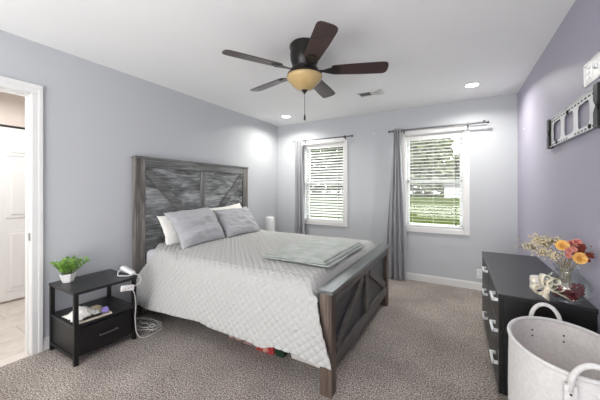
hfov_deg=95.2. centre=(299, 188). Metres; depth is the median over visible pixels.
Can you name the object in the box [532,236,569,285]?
gypsophila spray
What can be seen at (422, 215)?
lawn
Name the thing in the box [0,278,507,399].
floor
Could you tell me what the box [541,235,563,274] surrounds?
gypsophila spray
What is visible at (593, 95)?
bracket
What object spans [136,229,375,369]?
quilt
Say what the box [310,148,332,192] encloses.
tree
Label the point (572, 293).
potpourri
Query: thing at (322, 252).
throw blanket
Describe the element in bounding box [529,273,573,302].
ribbon bow
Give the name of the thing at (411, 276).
baseboard
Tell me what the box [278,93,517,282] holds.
wall
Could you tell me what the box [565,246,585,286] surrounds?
rose
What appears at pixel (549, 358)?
laundry basket
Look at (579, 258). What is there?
rose
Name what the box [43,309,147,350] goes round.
baseboard
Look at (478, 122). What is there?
curtain rod
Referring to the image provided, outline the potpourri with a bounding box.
[548,280,584,300]
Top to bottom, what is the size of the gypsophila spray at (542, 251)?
0.203 m
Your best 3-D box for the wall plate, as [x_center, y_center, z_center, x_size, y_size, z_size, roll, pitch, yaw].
[1.555,-0.630,1.465,0.012,0.128,0.200,0,0,30]
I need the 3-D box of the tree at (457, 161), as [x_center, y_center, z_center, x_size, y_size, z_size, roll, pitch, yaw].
[45.694,-4.572,72.976,11.579,12.932,11.915,0,0,30]
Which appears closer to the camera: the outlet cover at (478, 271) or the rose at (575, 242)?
the rose at (575, 242)
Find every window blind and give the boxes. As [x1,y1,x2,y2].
[305,143,342,220]
[406,132,462,228]
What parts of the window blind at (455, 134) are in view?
ladder cord, rail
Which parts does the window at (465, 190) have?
sash, sash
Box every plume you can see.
[562,243,591,284]
[570,252,594,280]
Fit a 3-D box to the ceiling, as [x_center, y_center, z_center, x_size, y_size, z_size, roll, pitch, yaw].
[-0.771,-1.201,0.910,3.790,0.100,7.908,0,0,30]
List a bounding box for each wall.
[0,30,277,337]
[0,91,24,303]
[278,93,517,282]
[518,0,599,333]
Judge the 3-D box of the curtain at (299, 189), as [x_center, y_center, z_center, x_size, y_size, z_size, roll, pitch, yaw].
[-0.010,0.220,4.673,0.204,2.113,0.079,0,0,34]
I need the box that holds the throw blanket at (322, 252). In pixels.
[264,237,364,267]
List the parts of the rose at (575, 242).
stem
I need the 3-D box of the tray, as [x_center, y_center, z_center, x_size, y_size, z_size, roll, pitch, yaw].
[-1.664,0.989,2.164,0.235,0.014,0.230,0,0,34]
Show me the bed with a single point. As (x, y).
(348, 300)
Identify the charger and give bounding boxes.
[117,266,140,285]
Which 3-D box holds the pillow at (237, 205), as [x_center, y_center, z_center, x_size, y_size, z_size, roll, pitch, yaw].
[-0.925,0.411,3.649,0.210,0.429,0.606,0,0,30]
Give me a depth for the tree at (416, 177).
61.02 m
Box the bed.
[131,155,389,398]
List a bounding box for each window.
[302,137,347,226]
[401,125,469,235]
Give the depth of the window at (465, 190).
3.68 m
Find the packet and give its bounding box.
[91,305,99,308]
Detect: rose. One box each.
[555,240,570,282]
[559,253,571,278]
[562,252,587,282]
[563,247,573,283]
[564,239,582,285]
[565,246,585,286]
[567,240,574,279]
[567,246,577,285]
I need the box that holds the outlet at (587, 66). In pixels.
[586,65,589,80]
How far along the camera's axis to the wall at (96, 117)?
2.57 m
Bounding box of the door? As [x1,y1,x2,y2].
[0,124,24,302]
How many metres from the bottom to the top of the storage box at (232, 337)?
0.149 m
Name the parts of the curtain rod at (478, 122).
rod, sheer rod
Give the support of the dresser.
on the floor
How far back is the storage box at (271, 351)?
2.14 m
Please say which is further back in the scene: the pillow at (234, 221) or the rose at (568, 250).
the pillow at (234, 221)
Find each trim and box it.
[0,76,42,354]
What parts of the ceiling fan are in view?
blade, blade, lamp shade, blade, blade, blade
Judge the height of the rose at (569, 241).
0.241 m
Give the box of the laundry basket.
[507,302,599,399]
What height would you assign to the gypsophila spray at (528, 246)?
0.218 m
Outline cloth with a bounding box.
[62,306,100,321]
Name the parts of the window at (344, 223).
sash, sash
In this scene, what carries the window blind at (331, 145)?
attached to the window at (344, 223)
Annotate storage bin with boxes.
[291,354,319,367]
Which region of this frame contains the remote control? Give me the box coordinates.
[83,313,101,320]
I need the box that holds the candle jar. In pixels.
[530,275,546,289]
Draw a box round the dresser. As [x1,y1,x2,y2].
[482,251,598,395]
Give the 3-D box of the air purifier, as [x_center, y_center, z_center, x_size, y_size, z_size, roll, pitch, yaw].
[-0.501,0.877,4.580,0.166,0.822,0.164,0,0,30]
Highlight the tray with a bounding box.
[69,305,111,323]
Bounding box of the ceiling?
[0,0,574,125]
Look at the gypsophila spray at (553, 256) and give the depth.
1.52 m
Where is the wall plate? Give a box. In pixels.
[584,51,599,88]
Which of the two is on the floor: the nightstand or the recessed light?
the nightstand
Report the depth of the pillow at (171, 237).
2.83 m
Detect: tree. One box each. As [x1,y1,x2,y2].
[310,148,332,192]
[329,147,342,194]
[410,138,454,195]
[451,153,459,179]
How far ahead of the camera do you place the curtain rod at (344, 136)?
4.42 m
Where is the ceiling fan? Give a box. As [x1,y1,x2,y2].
[222,21,388,120]
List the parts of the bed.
post, cap rail, plank panel, rail, headboard, mattress, post, post, cap rail, footboard, rail, rail, post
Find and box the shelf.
[51,296,132,328]
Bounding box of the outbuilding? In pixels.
[443,183,459,197]
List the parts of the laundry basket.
handle, handle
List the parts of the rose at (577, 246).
stem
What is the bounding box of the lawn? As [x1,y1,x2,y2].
[310,192,459,224]
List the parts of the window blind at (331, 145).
rail, lift cord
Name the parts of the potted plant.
pot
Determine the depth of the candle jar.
1.66 m
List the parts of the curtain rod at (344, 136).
rod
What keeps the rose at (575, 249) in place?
in the glass vase
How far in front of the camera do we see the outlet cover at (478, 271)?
3.48 m
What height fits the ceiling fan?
0.604 m
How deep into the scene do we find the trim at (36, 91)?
2.14 m
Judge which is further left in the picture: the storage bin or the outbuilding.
the storage bin
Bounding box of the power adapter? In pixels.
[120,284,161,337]
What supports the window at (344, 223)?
in the wall at (494, 144)
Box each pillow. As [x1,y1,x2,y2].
[156,216,179,244]
[164,207,224,248]
[209,203,241,233]
[212,206,259,237]
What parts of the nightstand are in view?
leg, rail, panel, leg, drawer, leg, leg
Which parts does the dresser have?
handle, handle, drawer, drawer, drawer, handle, handle, handle, drawer, drawer, drawer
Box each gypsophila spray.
[516,239,562,279]
[528,233,563,278]
[529,245,573,283]
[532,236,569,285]
[538,249,564,277]
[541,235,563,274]
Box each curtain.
[295,139,304,233]
[387,128,405,280]
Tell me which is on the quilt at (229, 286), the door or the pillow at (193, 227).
the pillow at (193, 227)
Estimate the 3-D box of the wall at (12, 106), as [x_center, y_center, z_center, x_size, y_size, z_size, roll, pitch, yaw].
[-3.042,0.069,2.270,1.563,2.440,4.300,0,0,30]
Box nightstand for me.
[49,269,136,366]
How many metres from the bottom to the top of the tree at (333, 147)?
20.244 m
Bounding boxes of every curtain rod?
[293,135,352,143]
[388,120,488,133]
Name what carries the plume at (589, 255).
in the glass vase
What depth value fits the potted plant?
2.19 m
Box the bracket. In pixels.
[547,82,599,148]
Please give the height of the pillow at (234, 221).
0.342 m
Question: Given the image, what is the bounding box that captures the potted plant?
[49,255,90,282]
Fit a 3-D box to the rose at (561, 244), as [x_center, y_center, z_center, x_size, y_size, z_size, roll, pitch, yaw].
[1.439,0.404,1.495,0.050,0.248,0.061,0,0,-17]
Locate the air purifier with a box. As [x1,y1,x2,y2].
[265,216,274,231]
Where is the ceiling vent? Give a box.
[356,89,384,97]
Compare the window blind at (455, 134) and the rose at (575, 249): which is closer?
the rose at (575, 249)
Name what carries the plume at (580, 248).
in the glass vase
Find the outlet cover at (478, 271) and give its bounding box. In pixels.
[476,269,481,278]
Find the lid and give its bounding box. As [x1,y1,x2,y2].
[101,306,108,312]
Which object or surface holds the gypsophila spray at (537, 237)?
in the glass vase
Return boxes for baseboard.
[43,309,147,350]
[406,272,481,290]
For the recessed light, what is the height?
0.005 m
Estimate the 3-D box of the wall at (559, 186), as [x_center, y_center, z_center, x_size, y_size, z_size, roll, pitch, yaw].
[0.806,0.069,0.002,0.150,2.440,7.908,0,0,30]
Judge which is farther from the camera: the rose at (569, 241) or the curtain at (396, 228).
the curtain at (396, 228)

